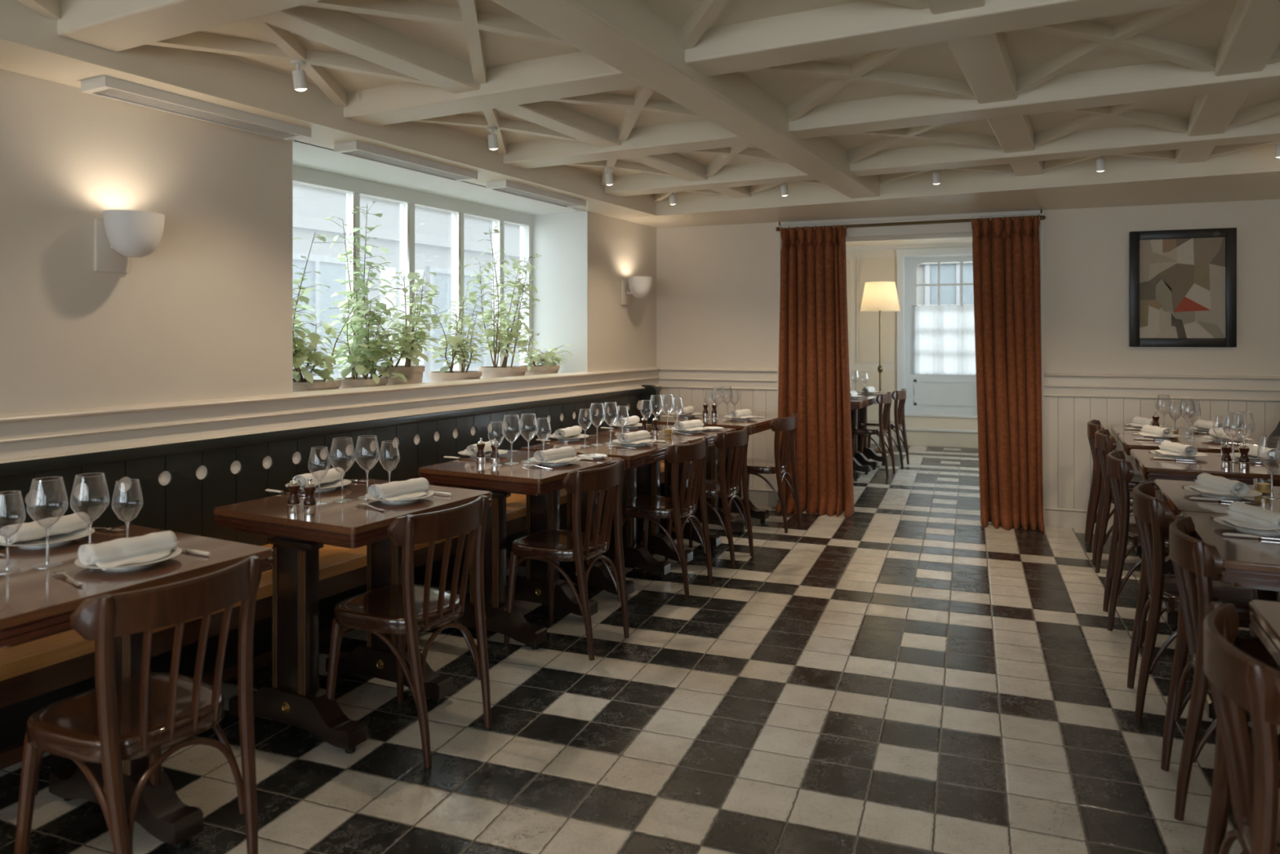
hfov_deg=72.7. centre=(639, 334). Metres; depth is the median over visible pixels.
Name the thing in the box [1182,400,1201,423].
bowl
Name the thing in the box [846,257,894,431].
trim
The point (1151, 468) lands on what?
trestle table
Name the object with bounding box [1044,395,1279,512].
wainscoting
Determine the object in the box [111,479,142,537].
wine glass
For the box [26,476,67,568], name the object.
wine glass
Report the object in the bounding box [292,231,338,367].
potted shrub
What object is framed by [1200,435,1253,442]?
dinner plate
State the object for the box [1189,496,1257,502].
table knife
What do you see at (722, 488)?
bistro chair
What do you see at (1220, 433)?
napkin
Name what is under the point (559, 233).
window reveal
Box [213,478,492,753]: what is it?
trestle table
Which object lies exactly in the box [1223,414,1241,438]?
bowl
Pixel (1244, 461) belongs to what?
pepper mill
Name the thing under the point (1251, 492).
dinner plate
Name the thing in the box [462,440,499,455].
napkin
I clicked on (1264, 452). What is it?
napkin
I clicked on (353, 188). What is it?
window
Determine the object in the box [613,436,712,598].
bistro chair
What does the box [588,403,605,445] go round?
wine glass
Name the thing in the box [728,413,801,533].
bistro chair
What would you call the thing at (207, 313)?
wall
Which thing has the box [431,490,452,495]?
table knife
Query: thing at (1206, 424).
napkin
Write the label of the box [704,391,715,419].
wine glass
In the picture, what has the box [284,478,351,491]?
dinner plate
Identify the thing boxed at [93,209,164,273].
wall sconce
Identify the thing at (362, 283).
potted shrub
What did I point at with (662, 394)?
bowl
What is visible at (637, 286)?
wall sconce
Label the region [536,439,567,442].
table knife
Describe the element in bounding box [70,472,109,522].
bowl
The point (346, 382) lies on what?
pot
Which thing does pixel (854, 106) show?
ceiling
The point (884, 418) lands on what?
bistro chair
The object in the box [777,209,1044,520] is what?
trim
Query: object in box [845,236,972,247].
ceiling
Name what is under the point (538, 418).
wine glass
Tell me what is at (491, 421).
bowl
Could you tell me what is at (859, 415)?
trestle table
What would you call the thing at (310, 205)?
window glass
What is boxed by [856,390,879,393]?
dinner plate
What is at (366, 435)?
bowl
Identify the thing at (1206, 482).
napkin
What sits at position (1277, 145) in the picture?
ceiling spotlight
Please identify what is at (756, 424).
trestle table
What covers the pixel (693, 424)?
napkin
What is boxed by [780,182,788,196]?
ceiling spotlight
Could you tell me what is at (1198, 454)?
dinner plate
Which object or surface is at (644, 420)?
pepper mill
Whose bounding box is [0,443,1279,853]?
floor
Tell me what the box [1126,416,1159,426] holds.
napkin
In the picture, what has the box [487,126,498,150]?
ceiling spotlight
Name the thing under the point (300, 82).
ceiling spotlight
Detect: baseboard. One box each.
[741,488,777,506]
[1044,506,1136,529]
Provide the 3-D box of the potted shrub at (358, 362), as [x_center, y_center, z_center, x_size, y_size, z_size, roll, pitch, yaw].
[-1.549,0.081,4.874,0.491,0.650,0.562,0,0,40]
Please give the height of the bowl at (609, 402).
0.138 m
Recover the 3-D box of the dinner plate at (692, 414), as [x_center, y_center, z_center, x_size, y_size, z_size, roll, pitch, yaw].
[0.359,0.629,6.852,0.260,0.020,0.260,0,0,28]
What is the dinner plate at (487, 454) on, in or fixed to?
on the trestle table at (541, 486)
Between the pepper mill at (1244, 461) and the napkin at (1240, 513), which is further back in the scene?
the pepper mill at (1244, 461)
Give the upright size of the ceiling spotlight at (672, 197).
0.113 m
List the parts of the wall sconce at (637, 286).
plate, lamp shade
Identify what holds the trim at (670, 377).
attached to the wall at (717, 285)
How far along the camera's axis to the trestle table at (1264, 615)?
1.98 m
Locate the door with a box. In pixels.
[905,255,977,415]
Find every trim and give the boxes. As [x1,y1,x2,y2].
[0,366,662,463]
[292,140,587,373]
[657,367,777,390]
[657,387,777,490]
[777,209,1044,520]
[845,242,972,250]
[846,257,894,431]
[896,246,972,444]
[904,413,977,432]
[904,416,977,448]
[1044,373,1279,401]
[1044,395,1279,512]
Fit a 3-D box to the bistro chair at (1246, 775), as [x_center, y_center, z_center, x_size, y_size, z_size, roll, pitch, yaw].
[1.352,1.001,1.663,0.474,0.825,0.486,0,0,25]
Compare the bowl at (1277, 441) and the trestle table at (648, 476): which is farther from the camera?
the trestle table at (648, 476)
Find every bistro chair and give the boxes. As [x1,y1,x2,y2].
[13,555,261,853]
[322,495,491,767]
[503,458,629,660]
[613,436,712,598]
[664,426,753,568]
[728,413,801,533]
[851,391,895,476]
[859,388,909,468]
[1084,419,1168,556]
[1092,428,1173,573]
[1102,449,1216,631]
[1127,481,1276,720]
[1160,515,1279,821]
[1202,601,1279,853]
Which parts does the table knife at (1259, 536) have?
handle, blade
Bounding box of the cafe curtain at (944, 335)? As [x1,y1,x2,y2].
[911,304,976,375]
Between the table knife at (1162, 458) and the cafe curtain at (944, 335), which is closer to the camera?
the table knife at (1162, 458)
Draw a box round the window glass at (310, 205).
[292,182,519,382]
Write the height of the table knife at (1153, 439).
0.012 m
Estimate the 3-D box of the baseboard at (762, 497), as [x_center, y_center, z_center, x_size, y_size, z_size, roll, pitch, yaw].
[0.637,1.342,7.336,1.085,0.140,0.027,0,0,21]
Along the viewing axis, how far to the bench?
3.68 m
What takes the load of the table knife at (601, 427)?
on the trestle table at (648, 476)
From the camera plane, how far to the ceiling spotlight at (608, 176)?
5.47 m
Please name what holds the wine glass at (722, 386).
on the trestle table at (756, 424)
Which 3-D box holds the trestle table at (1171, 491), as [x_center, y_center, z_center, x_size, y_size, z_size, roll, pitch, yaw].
[2.451,1.026,3.368,0.720,0.772,0.764,0,0,25]
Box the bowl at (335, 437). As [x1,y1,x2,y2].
[328,437,355,473]
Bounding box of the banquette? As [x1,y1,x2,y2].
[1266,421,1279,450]
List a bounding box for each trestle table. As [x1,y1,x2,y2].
[0,524,273,848]
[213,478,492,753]
[417,449,621,649]
[520,434,689,599]
[591,423,736,565]
[657,413,780,534]
[850,391,893,469]
[850,395,877,480]
[1111,424,1209,524]
[1118,433,1268,572]
[1130,448,1279,629]
[1154,479,1279,721]
[1179,511,1279,760]
[1248,600,1279,666]
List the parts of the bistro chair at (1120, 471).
post, post, crest rail, seat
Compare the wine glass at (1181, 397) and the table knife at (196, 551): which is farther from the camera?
the wine glass at (1181, 397)
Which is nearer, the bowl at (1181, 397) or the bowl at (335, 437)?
the bowl at (335, 437)
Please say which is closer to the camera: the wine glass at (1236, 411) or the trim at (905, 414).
the wine glass at (1236, 411)
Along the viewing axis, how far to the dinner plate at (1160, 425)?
5.94 m
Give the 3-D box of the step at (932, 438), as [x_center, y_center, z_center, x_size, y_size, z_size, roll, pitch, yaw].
[3.986,1.232,11.191,1.120,0.360,0.500,0,0,21]
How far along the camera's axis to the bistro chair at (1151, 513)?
3.18 m
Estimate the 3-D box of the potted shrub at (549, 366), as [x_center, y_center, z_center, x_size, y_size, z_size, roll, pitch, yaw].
[-0.762,0.177,6.340,0.348,0.459,0.637,0,0,28]
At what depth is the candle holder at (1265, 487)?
3.50 m
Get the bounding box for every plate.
[0,527,94,547]
[74,546,182,569]
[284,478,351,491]
[364,489,434,502]
[457,448,507,457]
[528,456,581,464]
[546,433,589,440]
[578,453,607,458]
[609,422,642,428]
[612,439,656,445]
[669,412,702,417]
[669,426,708,432]
[705,426,723,430]
[724,415,758,419]
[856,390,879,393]
[1124,423,1168,428]
[1133,432,1181,439]
[1149,449,1207,458]
[1183,484,1262,498]
[1187,426,1233,432]
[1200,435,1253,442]
[1213,515,1279,534]
[1229,452,1279,462]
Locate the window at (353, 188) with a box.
[292,164,533,377]
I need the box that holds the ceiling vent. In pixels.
[80,75,311,141]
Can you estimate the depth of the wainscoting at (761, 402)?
7.25 m
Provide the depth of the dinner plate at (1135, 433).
5.34 m
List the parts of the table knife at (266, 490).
handle, blade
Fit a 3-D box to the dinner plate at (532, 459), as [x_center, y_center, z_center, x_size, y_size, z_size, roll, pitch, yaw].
[-0.424,0.629,4.349,0.260,0.020,0.260,0,0,28]
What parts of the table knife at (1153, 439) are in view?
handle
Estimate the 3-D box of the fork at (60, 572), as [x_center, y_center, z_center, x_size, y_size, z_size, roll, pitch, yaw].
[-1.497,0.634,2.276,0.205,0.011,0.025,0,0,42]
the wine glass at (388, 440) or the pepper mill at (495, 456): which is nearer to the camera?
the wine glass at (388, 440)
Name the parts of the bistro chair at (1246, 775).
post, crest rail, seat, post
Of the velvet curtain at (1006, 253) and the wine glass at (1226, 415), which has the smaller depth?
the wine glass at (1226, 415)
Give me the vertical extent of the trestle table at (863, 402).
0.772 m
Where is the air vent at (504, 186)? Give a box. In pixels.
[485,180,586,208]
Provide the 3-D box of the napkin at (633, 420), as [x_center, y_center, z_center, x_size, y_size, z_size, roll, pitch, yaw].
[-0.105,0.596,6.024,0.128,0.059,0.234,0,0,25]
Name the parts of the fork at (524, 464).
handle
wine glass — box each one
[0,490,26,573]
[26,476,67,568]
[70,472,109,559]
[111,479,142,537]
[307,446,330,505]
[328,437,355,502]
[355,435,380,498]
[379,440,399,474]
[488,421,504,466]
[502,414,521,464]
[519,413,537,462]
[535,417,551,448]
[577,408,591,446]
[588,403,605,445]
[602,401,618,444]
[615,405,628,428]
[648,395,663,432]
[660,394,674,431]
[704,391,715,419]
[711,387,724,418]
[720,386,733,417]
[1155,394,1172,417]
[1177,397,1195,437]
[1181,400,1195,433]
[1182,400,1201,440]
[1212,415,1230,456]
[1222,412,1244,461]
[1223,414,1241,456]
[1232,411,1255,458]
[1257,435,1279,499]
[1275,440,1279,494]
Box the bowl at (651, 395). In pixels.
[648,395,663,416]
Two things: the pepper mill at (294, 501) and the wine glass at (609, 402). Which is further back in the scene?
the wine glass at (609, 402)
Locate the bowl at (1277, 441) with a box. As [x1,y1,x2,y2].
[1275,440,1279,466]
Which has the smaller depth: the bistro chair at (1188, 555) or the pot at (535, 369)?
the bistro chair at (1188, 555)
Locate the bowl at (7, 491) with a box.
[0,490,26,537]
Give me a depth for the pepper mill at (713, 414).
6.73 m
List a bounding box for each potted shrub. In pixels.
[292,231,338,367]
[292,287,367,391]
[315,290,423,388]
[323,200,393,368]
[343,271,442,385]
[418,292,495,382]
[462,225,541,378]
[506,328,572,375]
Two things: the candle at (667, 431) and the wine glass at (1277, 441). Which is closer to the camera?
the wine glass at (1277, 441)
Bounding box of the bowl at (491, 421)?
[488,421,504,446]
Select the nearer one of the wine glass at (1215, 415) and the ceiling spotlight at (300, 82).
the ceiling spotlight at (300, 82)
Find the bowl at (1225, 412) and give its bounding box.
[1222,412,1244,439]
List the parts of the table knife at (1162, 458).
handle, blade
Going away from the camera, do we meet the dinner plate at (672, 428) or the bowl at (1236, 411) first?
the bowl at (1236, 411)
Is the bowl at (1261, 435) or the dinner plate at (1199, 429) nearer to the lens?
the bowl at (1261, 435)
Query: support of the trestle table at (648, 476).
on the floor
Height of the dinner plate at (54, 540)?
0.020 m
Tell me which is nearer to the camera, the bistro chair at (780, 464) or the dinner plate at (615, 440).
the dinner plate at (615, 440)
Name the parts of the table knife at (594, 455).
handle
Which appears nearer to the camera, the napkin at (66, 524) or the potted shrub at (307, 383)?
the napkin at (66, 524)
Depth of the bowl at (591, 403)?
5.05 m
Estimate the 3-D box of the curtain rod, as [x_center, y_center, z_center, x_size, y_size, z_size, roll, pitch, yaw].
[2.049,-0.861,6.750,2.000,0.036,0.083,0,0,21]
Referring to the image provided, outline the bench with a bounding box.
[0,384,692,769]
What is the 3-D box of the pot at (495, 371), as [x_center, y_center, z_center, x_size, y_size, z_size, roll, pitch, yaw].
[-0.947,0.314,6.004,0.337,0.185,0.337,0,0,28]
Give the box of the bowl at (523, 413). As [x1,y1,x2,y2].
[519,413,537,440]
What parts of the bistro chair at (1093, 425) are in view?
post, post, crest rail, seat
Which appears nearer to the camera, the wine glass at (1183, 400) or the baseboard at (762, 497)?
the wine glass at (1183, 400)
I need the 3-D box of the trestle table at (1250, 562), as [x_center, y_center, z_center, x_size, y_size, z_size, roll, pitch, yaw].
[2.130,1.026,2.670,0.720,0.772,0.764,0,0,25]
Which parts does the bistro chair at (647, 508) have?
leg, leg, seat, post, crest rail, post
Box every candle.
[663,428,672,435]
[1172,430,1177,434]
[1254,482,1271,493]
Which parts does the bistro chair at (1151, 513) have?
post, post, crest rail, seat, leg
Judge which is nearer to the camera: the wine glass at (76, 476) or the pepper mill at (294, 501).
the wine glass at (76, 476)
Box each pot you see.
[292,379,341,391]
[334,377,388,388]
[377,365,425,385]
[428,370,482,382]
[478,365,527,378]
[518,364,559,375]
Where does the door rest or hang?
in the wall at (853, 255)
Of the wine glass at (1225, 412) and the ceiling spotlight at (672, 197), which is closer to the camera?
the wine glass at (1225, 412)
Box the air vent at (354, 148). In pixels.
[333,141,477,181]
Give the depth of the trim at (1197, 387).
6.17 m
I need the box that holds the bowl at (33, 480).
[26,476,67,528]
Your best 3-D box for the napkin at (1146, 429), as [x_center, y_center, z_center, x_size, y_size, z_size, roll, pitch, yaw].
[3.185,0.596,5.398,0.128,0.059,0.234,0,0,0]
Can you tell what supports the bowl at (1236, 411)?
on the wine glass at (1236, 411)
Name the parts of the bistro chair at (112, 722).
leg, post, seat, leg, crest rail, post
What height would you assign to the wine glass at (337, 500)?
0.241 m
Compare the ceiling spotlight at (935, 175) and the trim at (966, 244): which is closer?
the ceiling spotlight at (935, 175)
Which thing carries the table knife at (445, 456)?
on the trestle table at (541, 486)
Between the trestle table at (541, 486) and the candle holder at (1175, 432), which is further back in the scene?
the candle holder at (1175, 432)
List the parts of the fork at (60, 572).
handle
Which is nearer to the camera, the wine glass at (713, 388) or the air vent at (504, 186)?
the air vent at (504, 186)
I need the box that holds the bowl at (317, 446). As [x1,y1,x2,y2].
[307,446,330,479]
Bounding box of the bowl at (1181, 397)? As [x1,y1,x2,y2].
[1177,397,1195,420]
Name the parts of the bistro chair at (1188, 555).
post, post, crest rail, seat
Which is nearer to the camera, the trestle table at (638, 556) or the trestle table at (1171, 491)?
the trestle table at (1171, 491)
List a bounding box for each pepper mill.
[287,477,300,513]
[303,478,316,515]
[476,437,485,463]
[490,438,499,464]
[640,415,647,431]
[652,415,658,435]
[702,400,708,417]
[711,401,716,417]
[1151,412,1159,426]
[1221,440,1231,467]
[1238,441,1249,469]
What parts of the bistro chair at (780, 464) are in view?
leg, leg, seat, post, crest rail, post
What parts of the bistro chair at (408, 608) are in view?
leg, seat, leg, post, crest rail, post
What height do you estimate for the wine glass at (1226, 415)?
0.213 m
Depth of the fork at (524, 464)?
4.19 m
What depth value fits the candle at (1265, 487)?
3.50 m
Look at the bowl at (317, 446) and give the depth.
3.29 m
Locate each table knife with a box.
[178,546,210,555]
[265,488,305,495]
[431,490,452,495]
[443,455,476,459]
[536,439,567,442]
[579,452,607,457]
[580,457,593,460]
[600,426,623,429]
[662,415,688,417]
[1135,437,1177,440]
[1152,457,1204,461]
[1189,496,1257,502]
[1222,532,1279,539]
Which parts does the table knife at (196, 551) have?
blade, handle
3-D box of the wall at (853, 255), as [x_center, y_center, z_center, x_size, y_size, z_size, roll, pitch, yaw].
[3.813,0.012,11.256,3.250,2.800,0.500,0,0,21]
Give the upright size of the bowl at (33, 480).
0.138 m
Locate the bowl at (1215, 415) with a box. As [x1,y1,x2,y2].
[1212,415,1230,439]
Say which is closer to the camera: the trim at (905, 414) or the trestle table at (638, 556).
the trestle table at (638, 556)
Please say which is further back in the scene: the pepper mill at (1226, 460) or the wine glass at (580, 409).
the wine glass at (580, 409)
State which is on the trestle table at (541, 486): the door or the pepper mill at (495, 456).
the pepper mill at (495, 456)
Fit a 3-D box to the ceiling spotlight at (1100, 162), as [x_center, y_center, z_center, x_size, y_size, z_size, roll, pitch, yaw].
[2.667,-1.000,5.033,0.052,0.113,0.065,0,0,25]
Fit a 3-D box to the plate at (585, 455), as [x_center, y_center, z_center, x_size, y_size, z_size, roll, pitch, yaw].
[-0.245,0.634,4.526,0.152,0.012,0.152,0,0,21]
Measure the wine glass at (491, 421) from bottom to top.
0.213 m
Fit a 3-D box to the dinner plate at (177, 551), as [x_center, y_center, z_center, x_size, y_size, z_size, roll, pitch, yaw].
[-1.431,0.629,2.438,0.260,0.020,0.260,0,0,28]
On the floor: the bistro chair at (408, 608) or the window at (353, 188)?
the bistro chair at (408, 608)
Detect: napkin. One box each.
[0,511,90,544]
[77,530,179,570]
[289,466,344,488]
[368,477,431,502]
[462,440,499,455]
[533,446,577,463]
[551,425,582,438]
[613,415,639,426]
[617,430,653,443]
[672,405,694,414]
[674,419,705,430]
[728,408,755,418]
[849,390,861,397]
[862,386,877,391]
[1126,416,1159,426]
[1136,424,1173,436]
[1152,440,1197,456]
[1187,472,1249,496]
[1193,419,1233,431]
[1208,427,1253,440]
[1217,501,1279,531]
[1238,443,1279,459]
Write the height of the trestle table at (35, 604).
0.772 m
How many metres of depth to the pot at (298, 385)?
4.44 m
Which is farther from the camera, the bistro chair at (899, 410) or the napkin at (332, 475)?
the bistro chair at (899, 410)
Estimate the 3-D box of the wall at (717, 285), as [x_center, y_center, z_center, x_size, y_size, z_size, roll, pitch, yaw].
[2.299,0.037,6.903,6.400,2.750,0.340,0,0,21]
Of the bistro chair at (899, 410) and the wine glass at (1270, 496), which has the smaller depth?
the wine glass at (1270, 496)
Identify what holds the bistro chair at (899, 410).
on the floor
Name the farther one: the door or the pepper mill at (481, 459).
the door
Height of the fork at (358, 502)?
0.011 m
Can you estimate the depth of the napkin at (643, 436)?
5.04 m
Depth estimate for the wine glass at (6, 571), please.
2.35 m
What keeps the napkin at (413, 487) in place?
on the dinner plate at (429, 493)
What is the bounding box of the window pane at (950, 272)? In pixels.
[916,261,973,305]
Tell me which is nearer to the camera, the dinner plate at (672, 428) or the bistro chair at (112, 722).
the bistro chair at (112, 722)
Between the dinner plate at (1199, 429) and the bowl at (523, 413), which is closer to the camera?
the bowl at (523, 413)
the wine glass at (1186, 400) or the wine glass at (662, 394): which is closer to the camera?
the wine glass at (1186, 400)
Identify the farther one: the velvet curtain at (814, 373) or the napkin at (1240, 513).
the velvet curtain at (814, 373)
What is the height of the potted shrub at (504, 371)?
1.139 m
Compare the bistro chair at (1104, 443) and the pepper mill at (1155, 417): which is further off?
the pepper mill at (1155, 417)
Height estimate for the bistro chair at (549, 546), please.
0.825 m
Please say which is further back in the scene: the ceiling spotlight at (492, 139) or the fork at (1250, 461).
the ceiling spotlight at (492, 139)
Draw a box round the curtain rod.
[775,215,1045,231]
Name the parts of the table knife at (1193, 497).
handle, blade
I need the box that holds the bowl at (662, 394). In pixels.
[660,394,674,414]
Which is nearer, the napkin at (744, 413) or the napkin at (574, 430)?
the napkin at (574, 430)
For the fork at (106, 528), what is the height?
0.011 m
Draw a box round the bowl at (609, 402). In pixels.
[602,401,618,424]
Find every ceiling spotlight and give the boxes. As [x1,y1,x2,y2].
[290,59,307,91]
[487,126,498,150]
[604,166,613,185]
[669,191,676,204]
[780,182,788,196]
[932,169,940,184]
[1095,155,1105,172]
[1275,142,1279,158]
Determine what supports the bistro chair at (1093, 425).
on the floor
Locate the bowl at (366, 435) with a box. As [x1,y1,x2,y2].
[355,435,380,471]
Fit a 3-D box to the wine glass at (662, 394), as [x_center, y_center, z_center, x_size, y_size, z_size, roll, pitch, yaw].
[0.183,0.519,5.811,0.096,0.241,0.096,0,0,-41]
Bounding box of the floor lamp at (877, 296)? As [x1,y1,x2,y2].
[860,281,900,453]
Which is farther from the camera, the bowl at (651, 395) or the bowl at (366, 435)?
the bowl at (651, 395)
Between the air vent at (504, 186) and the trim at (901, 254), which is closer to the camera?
the air vent at (504, 186)
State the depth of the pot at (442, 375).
5.43 m
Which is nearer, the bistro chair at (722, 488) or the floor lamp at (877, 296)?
the bistro chair at (722, 488)
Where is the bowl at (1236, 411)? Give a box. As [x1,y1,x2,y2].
[1232,411,1255,437]
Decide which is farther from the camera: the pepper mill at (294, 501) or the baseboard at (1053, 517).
the baseboard at (1053, 517)
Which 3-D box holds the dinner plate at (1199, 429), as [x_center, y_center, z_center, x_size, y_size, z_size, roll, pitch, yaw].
[3.767,0.629,5.747,0.260,0.020,0.260,0,0,25]
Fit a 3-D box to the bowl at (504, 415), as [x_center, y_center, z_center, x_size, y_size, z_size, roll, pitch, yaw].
[-0.639,0.468,4.326,0.096,0.138,0.096,0,0,34]
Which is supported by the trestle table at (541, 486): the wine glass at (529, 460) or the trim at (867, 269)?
the wine glass at (529, 460)
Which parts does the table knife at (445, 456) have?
handle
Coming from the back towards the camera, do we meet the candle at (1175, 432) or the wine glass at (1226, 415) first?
the candle at (1175, 432)
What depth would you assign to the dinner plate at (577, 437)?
5.34 m
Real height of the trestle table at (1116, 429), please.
0.772 m
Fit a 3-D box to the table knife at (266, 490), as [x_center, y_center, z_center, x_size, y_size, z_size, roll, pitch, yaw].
[-1.429,0.634,3.499,0.225,0.012,0.017,0,0,28]
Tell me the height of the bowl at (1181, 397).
0.138 m
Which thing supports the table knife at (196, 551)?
on the trestle table at (35, 604)
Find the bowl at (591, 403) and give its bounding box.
[588,403,605,426]
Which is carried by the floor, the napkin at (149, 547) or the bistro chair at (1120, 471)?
the bistro chair at (1120, 471)
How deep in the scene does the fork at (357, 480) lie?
3.78 m
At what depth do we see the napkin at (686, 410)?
6.79 m
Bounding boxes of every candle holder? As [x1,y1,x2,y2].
[662,426,673,435]
[1167,427,1178,434]
[1253,478,1272,493]
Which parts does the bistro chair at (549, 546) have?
leg, leg, seat, post, crest rail, post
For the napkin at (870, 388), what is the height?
0.059 m
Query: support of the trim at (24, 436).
attached to the wall at (207, 313)
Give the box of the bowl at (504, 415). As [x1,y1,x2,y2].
[502,414,521,442]
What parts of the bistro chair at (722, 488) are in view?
leg, leg, seat, post, crest rail, post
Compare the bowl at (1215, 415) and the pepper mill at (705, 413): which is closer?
the bowl at (1215, 415)
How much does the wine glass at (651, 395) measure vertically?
0.241 m
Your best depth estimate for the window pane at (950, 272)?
16.41 m
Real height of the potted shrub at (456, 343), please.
0.695 m
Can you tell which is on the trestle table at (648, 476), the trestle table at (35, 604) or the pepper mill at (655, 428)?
the pepper mill at (655, 428)
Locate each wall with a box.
[0,68,656,414]
[656,199,1279,376]
[845,246,966,444]
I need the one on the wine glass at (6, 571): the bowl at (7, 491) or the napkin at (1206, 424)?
the bowl at (7, 491)
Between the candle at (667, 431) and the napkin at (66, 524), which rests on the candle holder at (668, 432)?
the candle at (667, 431)
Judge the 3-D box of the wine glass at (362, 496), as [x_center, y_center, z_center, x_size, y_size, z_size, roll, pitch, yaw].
[-1.074,0.519,3.425,0.096,0.241,0.096,0,0,-3]
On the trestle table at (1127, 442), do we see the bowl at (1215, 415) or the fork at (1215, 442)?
the fork at (1215, 442)
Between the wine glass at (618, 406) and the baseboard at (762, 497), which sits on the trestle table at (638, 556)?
the wine glass at (618, 406)
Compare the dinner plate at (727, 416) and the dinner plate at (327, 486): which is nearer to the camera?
the dinner plate at (327, 486)
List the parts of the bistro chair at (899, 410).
leg, leg, seat, post, crest rail, post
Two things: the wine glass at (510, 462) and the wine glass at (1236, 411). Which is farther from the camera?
the wine glass at (1236, 411)
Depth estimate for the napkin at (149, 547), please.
2.40 m
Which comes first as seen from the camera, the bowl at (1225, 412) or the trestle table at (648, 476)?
the bowl at (1225, 412)
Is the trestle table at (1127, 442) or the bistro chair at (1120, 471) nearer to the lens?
the bistro chair at (1120, 471)
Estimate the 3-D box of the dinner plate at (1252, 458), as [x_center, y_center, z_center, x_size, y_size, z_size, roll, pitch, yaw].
[3.169,0.629,4.448,0.260,0.020,0.260,0,0,25]
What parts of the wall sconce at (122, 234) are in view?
plate, lamp shade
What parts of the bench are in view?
floor rail, rail, seat, panel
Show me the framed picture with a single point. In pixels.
(1183, 282)
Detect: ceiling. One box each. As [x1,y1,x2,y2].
[0,0,1279,227]
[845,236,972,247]
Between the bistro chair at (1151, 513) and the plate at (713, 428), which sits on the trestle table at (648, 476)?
the plate at (713, 428)
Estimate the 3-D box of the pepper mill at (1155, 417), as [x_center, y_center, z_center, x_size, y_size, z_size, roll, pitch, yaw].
[3.430,0.577,5.781,0.044,0.127,0.044,0,0,21]
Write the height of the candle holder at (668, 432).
0.055 m
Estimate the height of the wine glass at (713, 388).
0.241 m
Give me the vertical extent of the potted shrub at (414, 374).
0.789 m
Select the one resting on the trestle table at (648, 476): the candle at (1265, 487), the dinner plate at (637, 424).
the dinner plate at (637, 424)
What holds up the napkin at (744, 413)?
on the dinner plate at (727, 416)
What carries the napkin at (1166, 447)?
on the dinner plate at (1198, 454)
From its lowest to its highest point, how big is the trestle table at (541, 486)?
0.772 m
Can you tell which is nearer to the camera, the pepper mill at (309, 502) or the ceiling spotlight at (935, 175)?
the pepper mill at (309, 502)
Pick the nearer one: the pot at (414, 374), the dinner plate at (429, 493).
the dinner plate at (429, 493)
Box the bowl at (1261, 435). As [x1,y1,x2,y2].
[1257,435,1279,471]
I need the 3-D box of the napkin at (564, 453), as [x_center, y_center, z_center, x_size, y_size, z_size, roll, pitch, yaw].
[-0.404,0.596,4.334,0.128,0.059,0.234,0,0,36]
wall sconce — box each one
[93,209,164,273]
[621,276,652,305]
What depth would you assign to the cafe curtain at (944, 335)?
11.19 m
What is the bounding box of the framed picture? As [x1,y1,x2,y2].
[1128,227,1236,346]
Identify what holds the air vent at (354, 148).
in the ceiling at (854, 106)
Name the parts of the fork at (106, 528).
handle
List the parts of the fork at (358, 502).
handle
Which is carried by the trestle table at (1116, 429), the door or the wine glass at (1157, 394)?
the wine glass at (1157, 394)
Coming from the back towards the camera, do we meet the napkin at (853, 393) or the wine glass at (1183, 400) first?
the napkin at (853, 393)
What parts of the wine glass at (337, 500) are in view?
stem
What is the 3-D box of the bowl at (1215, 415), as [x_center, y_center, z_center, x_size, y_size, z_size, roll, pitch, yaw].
[3.066,0.488,4.584,0.080,0.122,0.080,0,0,20]
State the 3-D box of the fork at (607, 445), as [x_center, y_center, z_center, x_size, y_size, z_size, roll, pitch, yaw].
[-0.100,0.634,4.925,0.205,0.011,0.025,0,0,39]
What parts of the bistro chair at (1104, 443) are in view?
post, post, crest rail, seat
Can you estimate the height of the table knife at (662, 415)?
0.012 m
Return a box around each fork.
[51,568,83,586]
[87,526,125,531]
[347,479,368,481]
[353,501,385,511]
[523,463,554,469]
[607,444,636,448]
[1214,441,1257,445]
[1249,461,1279,464]
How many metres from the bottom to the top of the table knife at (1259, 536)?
0.012 m
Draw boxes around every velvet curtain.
[775,223,854,518]
[971,213,1044,532]
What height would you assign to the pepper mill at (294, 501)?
0.127 m
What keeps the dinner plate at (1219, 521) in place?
on the trestle table at (1250, 562)
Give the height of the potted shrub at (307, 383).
0.642 m
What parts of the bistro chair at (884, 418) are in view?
leg, seat, post, crest rail, post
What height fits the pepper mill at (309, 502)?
0.127 m

